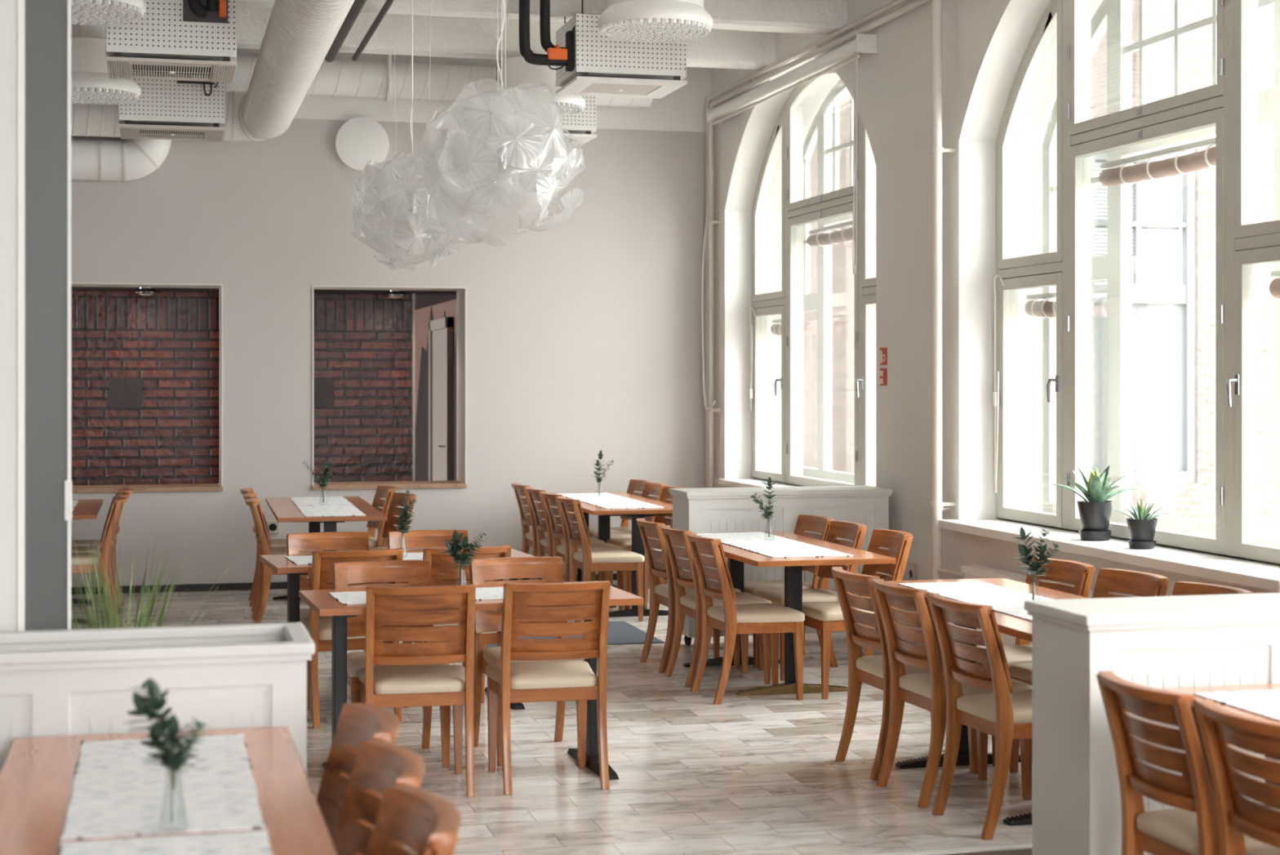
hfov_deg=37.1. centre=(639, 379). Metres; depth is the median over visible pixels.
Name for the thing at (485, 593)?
table runner
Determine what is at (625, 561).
dining chair
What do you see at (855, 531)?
dining chair
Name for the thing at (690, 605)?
dining chair
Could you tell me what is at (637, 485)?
dining chair
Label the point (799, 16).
ceiling
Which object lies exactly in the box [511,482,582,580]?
dining chair
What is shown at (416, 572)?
dining chair
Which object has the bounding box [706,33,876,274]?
roller blind
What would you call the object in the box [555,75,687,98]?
outlet plate
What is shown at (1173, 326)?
building
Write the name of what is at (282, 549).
dining chair
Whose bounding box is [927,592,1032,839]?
dining chair
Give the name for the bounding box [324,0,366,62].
ceiling pipe
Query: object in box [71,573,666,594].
baseboard
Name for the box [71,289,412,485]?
wall
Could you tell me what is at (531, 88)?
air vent
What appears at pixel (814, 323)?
window
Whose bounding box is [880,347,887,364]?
fire sign
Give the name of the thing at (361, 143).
disc
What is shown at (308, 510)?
table runner
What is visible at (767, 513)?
leafy sprig
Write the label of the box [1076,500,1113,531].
pot
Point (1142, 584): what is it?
dining chair
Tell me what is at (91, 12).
diffuser
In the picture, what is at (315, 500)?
table runner
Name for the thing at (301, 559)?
table runner
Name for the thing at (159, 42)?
air conditioning unit
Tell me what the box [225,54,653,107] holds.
ventilation duct
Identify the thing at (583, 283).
wall
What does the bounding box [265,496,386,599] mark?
dining table
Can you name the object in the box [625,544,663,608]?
dining chair
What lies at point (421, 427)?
door frame
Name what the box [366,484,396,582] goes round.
dining chair
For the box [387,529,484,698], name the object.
dining chair
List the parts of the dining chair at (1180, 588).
backrest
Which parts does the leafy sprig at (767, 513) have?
stem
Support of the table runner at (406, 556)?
on the dining table at (279, 563)
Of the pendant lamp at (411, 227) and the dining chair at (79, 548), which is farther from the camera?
the dining chair at (79, 548)
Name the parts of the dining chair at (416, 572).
leg, seat frame, leg, rail, backrest, seat, leg, leg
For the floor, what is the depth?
8.02 m
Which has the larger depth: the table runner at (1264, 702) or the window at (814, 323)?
the window at (814, 323)
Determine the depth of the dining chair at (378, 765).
4.19 m
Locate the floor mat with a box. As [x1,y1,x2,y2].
[485,621,664,648]
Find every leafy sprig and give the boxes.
[122,676,209,822]
[301,458,332,502]
[393,489,416,548]
[441,528,486,584]
[592,449,613,495]
[750,476,777,536]
[1011,526,1060,599]
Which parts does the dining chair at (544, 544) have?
rail, leg, backrest, rail, seat frame, leg, seat, leg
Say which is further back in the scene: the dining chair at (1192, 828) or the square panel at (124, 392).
the square panel at (124, 392)
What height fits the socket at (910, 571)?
0.048 m
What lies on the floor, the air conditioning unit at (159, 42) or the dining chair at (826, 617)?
the dining chair at (826, 617)
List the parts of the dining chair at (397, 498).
seat, leg, backrest, rail, leg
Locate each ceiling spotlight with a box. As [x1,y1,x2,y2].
[133,287,159,295]
[383,289,408,297]
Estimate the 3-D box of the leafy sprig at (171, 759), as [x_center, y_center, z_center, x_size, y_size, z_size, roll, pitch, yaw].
[-0.951,0.735,3.789,0.163,0.286,0.114,0,0,17]
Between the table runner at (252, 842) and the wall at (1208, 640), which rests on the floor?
the wall at (1208, 640)
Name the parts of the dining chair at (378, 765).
backrest, rail, leg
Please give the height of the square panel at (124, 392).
0.260 m
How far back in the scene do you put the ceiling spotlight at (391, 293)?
15.87 m
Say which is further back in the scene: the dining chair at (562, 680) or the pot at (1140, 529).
the pot at (1140, 529)
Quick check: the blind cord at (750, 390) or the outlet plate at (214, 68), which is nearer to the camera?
the outlet plate at (214, 68)
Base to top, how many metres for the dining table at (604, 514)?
0.750 m
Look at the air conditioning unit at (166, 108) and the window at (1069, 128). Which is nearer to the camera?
the window at (1069, 128)
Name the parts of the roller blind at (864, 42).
bead chain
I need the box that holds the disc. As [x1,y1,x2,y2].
[334,116,389,170]
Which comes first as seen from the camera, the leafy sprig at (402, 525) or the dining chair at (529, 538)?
the leafy sprig at (402, 525)
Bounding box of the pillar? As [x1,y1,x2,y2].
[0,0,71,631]
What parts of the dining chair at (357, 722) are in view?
backrest, rail, leg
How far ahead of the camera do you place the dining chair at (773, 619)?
9.81 m
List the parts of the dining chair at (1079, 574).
leg, seat, leg, backrest, rail, leg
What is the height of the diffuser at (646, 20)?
0.366 m
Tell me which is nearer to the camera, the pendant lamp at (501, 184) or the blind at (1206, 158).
the pendant lamp at (501, 184)
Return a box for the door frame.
[414,306,456,480]
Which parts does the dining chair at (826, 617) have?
leg, leg, seat, seat frame, leg, backrest, rail, leg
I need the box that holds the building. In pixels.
[1130,0,1274,529]
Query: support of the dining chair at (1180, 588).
on the floor
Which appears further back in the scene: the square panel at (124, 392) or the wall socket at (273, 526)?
the square panel at (124, 392)
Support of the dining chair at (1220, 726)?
on the floor
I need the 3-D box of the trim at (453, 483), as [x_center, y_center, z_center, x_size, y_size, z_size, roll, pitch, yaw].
[-2.057,0.853,15.484,1.237,0.034,0.470,0,0,-14]
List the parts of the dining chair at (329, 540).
leg, leg, rail, seat, backrest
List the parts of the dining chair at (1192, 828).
leg, rail, rail, backrest, seat frame, leg, seat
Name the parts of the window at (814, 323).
sash, sash, pane, pane, handle, sash, sash, pane, pane, handle, sash, sash, pane, pane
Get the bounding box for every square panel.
[109,377,142,408]
[313,377,333,407]
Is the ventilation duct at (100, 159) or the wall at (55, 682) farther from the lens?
the ventilation duct at (100, 159)
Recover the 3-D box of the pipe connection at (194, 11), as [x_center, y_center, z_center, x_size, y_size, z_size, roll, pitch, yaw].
[-2.469,-2.191,10.836,0.250,0.301,0.076,0,0,-14]
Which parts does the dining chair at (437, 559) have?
leg, seat frame, backrest, seat, rail, leg, leg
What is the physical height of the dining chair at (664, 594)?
0.840 m
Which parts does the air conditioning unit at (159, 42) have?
edge trim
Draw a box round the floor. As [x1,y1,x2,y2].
[71,578,1032,854]
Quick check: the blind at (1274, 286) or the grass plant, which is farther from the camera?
the blind at (1274, 286)
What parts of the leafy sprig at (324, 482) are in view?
stem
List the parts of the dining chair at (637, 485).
seat, leg, backrest, rail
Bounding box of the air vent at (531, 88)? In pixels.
[493,52,585,116]
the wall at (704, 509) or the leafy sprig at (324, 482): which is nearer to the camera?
the wall at (704, 509)
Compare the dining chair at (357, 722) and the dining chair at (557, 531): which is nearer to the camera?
the dining chair at (357, 722)
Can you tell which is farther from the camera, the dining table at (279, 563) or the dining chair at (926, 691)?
the dining table at (279, 563)
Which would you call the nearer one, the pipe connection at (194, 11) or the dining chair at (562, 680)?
the dining chair at (562, 680)
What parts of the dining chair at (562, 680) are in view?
leg, leg, seat, seat frame, backrest, rail, rail, leg, leg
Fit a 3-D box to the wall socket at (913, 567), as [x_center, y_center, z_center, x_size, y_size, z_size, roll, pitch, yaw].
[1.668,1.185,11.645,0.032,0.130,0.080,0,0,-14]
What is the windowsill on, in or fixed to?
attached to the wall at (984, 42)
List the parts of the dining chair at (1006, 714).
leg, rail, rail, backrest, seat frame, seat, leg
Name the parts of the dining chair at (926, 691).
leg, rail, rail, backrest, seat frame, leg, seat, leg, leg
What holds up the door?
in the wall at (422, 316)
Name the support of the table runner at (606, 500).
on the dining table at (604, 514)
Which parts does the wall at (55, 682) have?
beaded panel, moulding, beaded panel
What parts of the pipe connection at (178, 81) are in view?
recess plate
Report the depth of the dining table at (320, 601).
7.82 m
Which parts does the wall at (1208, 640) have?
panel frame, moulding, panel frame, beaded panel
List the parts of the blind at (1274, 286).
head rail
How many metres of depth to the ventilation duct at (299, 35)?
11.87 m
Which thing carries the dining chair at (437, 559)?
on the floor
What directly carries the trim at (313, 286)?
attached to the wall at (583, 283)
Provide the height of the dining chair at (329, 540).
0.840 m
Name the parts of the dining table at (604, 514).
support plate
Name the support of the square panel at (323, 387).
attached to the wall at (170, 340)
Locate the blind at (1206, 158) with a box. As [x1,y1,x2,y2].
[1126,137,1215,185]
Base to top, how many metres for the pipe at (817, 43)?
4.002 m
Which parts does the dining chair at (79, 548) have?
seat, leg, rail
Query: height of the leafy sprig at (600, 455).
0.348 m
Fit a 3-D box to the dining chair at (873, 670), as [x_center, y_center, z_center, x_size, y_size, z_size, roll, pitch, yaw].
[1.110,1.230,8.119,0.555,0.840,0.444,0,0,-15]
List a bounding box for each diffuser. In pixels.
[71,0,146,25]
[597,0,712,41]
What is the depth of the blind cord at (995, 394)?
11.00 m
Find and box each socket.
[266,520,279,533]
[908,562,917,580]
[909,569,912,577]
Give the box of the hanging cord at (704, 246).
[701,168,715,408]
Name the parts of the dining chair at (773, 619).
leg, rail, rail, backrest, leg, seat frame, seat, leg, leg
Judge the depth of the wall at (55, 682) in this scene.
4.94 m
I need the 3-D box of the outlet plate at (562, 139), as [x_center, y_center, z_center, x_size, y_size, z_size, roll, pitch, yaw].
[-0.760,-1.864,14.826,0.720,0.032,0.660,0,0,-14]
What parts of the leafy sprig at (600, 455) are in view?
stem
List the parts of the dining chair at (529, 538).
rail, leg, backrest, rail, seat frame, leg, seat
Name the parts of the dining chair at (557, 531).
rail, leg, backrest, rail, seat frame, leg, seat, leg, leg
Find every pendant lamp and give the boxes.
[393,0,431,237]
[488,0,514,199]
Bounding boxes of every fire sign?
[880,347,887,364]
[880,368,887,385]
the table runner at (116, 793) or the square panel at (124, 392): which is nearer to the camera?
the table runner at (116, 793)
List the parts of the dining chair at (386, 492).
seat, leg, backrest, leg, rail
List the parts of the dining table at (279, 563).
support plate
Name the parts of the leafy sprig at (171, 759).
stem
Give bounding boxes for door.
[428,316,453,480]
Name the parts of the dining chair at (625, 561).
rail, leg, rail, backrest, leg, seat, seat frame, leg, leg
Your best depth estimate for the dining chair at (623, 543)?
14.36 m
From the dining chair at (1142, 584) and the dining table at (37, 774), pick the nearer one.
the dining table at (37, 774)
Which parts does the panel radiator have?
panel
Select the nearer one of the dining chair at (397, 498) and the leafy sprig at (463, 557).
the leafy sprig at (463, 557)
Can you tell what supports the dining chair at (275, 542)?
on the floor
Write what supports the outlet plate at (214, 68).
attached to the air conditioning unit at (159, 42)
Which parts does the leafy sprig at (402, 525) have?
stem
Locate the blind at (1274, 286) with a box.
[1269,270,1279,297]
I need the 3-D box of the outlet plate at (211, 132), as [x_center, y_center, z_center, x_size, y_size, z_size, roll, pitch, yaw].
[-3.352,-1.769,13.655,0.720,0.042,0.660,0,0,-14]
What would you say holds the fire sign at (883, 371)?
attached to the wall at (984, 42)
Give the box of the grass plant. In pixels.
[71,535,282,629]
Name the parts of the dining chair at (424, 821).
backrest, leg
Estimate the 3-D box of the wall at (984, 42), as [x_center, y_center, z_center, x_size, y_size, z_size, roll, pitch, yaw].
[3.025,-0.530,7.573,0.600,4.560,18.400,0,0,-14]
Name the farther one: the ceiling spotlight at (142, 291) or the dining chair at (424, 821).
the ceiling spotlight at (142, 291)
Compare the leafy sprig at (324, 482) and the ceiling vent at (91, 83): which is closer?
the ceiling vent at (91, 83)
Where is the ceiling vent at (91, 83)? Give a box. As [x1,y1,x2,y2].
[71,21,140,104]
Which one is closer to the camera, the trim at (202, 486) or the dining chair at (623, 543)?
the dining chair at (623, 543)
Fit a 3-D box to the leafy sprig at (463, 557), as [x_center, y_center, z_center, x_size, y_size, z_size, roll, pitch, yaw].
[-0.742,0.750,7.983,0.196,0.254,0.131,0,0,2]
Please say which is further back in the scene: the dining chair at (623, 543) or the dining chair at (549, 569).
the dining chair at (623, 543)
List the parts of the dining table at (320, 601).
support plate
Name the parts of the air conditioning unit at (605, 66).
hanging rod, edge trim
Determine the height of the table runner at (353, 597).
0.004 m
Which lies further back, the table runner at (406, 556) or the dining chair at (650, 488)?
the dining chair at (650, 488)
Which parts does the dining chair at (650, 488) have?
leg, seat, backrest, rail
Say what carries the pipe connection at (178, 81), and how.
attached to the air conditioning unit at (166, 108)
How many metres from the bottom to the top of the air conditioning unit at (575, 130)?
0.962 m
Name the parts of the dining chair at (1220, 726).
leg, rail, backrest, rail, seat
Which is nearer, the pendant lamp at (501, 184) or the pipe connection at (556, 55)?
the pendant lamp at (501, 184)
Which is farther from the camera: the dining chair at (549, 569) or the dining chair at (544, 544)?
the dining chair at (544, 544)
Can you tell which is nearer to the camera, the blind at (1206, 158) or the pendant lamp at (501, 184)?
the pendant lamp at (501, 184)
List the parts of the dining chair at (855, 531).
leg, leg, seat, leg, backrest, rail, leg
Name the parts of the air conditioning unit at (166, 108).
edge trim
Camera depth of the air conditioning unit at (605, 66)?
11.93 m
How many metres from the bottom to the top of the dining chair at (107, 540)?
0.840 m
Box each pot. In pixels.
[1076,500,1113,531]
[1126,517,1157,542]
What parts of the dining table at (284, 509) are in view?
support plate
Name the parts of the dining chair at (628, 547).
leg, seat, leg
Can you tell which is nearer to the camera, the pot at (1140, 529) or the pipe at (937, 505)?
the pot at (1140, 529)
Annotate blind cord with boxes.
[748,307,755,410]
[992,274,1004,492]
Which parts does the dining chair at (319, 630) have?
leg, seat, backrest, seat frame, rail, leg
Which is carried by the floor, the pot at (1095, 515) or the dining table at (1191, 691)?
the dining table at (1191, 691)
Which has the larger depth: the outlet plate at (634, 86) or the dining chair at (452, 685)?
the outlet plate at (634, 86)
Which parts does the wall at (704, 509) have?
panel frame, beaded panel, moulding, beaded panel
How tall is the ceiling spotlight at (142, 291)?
0.073 m
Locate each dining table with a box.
[0,725,337,854]
[71,498,102,623]
[259,548,535,720]
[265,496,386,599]
[298,581,644,779]
[549,491,672,617]
[683,530,896,695]
[884,577,1089,826]
[1157,683,1279,809]
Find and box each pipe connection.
[177,73,217,95]
[182,0,227,22]
[519,0,574,71]
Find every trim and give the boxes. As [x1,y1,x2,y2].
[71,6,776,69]
[71,282,222,486]
[71,483,222,493]
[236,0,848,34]
[311,284,466,484]
[311,480,466,489]
[412,293,414,480]
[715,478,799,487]
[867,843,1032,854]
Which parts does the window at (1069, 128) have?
sash, sash, pane, pane, handle, pane, pane, sash, sash, handle, sash, sash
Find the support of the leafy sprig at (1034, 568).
in the glass vase
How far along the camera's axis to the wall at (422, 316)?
19.93 m
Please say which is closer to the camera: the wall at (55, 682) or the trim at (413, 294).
the wall at (55, 682)
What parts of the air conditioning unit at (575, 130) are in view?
edge trim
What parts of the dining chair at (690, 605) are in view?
leg, rail, backrest, rail, seat frame, leg, seat, leg, leg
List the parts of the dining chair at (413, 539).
leg, rail, backrest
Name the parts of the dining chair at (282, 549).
rail, leg, leg, seat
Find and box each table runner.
[57,829,272,854]
[61,733,266,839]
[71,499,79,511]
[284,555,312,564]
[289,496,353,506]
[297,505,365,516]
[328,591,365,604]
[402,551,423,559]
[475,586,503,599]
[555,492,665,508]
[696,531,853,557]
[897,581,1053,621]
[1193,688,1279,720]
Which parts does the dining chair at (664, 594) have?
leg, rail, backrest, rail, seat frame, leg, seat, leg, leg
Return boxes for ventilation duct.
[71,0,354,141]
[71,138,171,181]
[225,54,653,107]
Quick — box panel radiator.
[960,564,1093,646]
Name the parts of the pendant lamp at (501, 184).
bulb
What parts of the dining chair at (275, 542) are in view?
rail, leg, leg, seat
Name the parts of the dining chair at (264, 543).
rail, leg, backrest, leg, seat frame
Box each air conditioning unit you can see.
[105,0,237,83]
[118,71,225,142]
[488,62,596,146]
[555,0,687,98]
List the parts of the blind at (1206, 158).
cord, cord, head rail, cord, cord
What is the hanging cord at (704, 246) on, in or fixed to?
hanging from the pipe at (914, 3)
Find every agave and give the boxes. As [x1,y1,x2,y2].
[1048,465,1143,541]
[1114,497,1172,549]
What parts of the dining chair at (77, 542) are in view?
seat, leg, rail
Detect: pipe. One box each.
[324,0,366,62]
[351,0,394,61]
[705,0,906,487]
[706,0,929,487]
[930,0,964,579]
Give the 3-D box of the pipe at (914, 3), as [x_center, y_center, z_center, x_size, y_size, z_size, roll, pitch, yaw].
[2.757,-0.321,7.243,0.081,3.942,17.690,0,0,-14]
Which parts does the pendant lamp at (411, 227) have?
bulb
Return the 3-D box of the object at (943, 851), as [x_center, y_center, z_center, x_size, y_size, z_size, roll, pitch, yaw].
[-1.233,1.647,6.074,8.390,0.007,0.042,0,0,-14]
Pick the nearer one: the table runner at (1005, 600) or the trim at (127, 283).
the table runner at (1005, 600)
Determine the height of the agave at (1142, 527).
0.238 m
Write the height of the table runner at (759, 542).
0.004 m
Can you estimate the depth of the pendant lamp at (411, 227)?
10.18 m
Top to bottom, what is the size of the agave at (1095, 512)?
0.375 m
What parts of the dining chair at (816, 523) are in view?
leg, seat, backrest, rail, leg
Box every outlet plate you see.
[106,56,236,83]
[119,124,225,142]
[488,131,596,146]
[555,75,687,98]
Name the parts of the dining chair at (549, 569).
leg, seat frame, leg, rail, backrest, seat, leg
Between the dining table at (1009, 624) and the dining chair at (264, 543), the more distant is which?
the dining chair at (264, 543)
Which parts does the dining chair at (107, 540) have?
seat frame, seat, backrest, leg, rail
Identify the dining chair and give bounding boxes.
[71,487,132,605]
[71,491,129,614]
[71,496,127,611]
[240,488,311,606]
[242,493,312,617]
[244,497,287,623]
[286,531,371,707]
[297,547,403,728]
[316,702,399,854]
[332,560,452,767]
[332,740,425,854]
[337,492,416,550]
[358,583,475,796]
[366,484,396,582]
[366,785,461,854]
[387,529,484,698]
[402,545,511,711]
[469,556,584,765]
[485,580,610,795]
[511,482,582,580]
[525,486,604,581]
[541,491,623,610]
[557,496,644,622]
[576,479,651,534]
[589,482,667,588]
[607,486,684,586]
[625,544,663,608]
[635,518,741,671]
[661,524,772,687]
[687,532,804,704]
[743,514,834,667]
[755,520,866,680]
[802,528,913,699]
[831,566,977,779]
[871,578,1032,808]
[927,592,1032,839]
[976,557,1095,765]
[1008,568,1168,772]
[1096,671,1279,854]
[1171,581,1252,595]
[1193,698,1279,854]
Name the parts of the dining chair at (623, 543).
leg, seat, leg, backrest, rail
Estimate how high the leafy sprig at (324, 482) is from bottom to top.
0.310 m
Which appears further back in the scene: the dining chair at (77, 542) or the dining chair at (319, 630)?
the dining chair at (77, 542)
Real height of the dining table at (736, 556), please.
0.750 m
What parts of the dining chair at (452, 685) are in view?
leg, leg, seat, seat frame, backrest, rail, rail, leg, leg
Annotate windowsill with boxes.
[938,518,1279,592]
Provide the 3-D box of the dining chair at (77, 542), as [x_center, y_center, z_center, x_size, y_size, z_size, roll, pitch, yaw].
[-4.030,1.230,14.063,0.555,0.840,0.444,0,0,-16]
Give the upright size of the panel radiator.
0.500 m
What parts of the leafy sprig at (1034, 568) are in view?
stem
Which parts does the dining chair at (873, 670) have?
leg, rail, backrest, rail, seat frame, leg, seat, leg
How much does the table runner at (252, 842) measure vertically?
0.004 m
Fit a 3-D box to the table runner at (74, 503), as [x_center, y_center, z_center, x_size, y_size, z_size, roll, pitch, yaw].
[-4.217,0.897,13.477,0.444,0.004,1.407,0,0,-14]
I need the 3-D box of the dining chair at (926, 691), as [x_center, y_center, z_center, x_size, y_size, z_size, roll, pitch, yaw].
[1.228,1.230,7.612,0.555,0.840,0.444,0,0,-16]
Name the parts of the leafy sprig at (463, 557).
stem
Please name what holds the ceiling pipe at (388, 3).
attached to the trim
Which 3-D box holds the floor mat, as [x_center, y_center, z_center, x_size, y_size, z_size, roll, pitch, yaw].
[-0.526,1.646,12.333,1.130,0.008,1.070,0,0,-14]
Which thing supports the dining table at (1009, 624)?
on the floor
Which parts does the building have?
panel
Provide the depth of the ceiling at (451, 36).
13.72 m
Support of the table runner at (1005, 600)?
on the dining table at (1009, 624)
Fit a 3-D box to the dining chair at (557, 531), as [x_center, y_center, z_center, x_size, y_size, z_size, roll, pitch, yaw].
[-0.429,1.230,13.713,0.555,0.840,0.444,0,0,-15]
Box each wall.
[0,622,315,773]
[71,48,711,586]
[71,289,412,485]
[414,298,456,425]
[668,485,892,644]
[711,0,1279,644]
[1024,592,1279,854]
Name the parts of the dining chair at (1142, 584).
leg, seat, seat frame, backrest, rail, leg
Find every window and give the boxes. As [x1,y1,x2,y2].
[751,66,875,486]
[995,0,1279,564]
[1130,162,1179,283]
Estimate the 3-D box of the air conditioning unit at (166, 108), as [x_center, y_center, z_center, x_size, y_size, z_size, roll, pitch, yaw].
[-3.352,-2.279,13.655,0.728,1.062,0.660,0,0,-14]

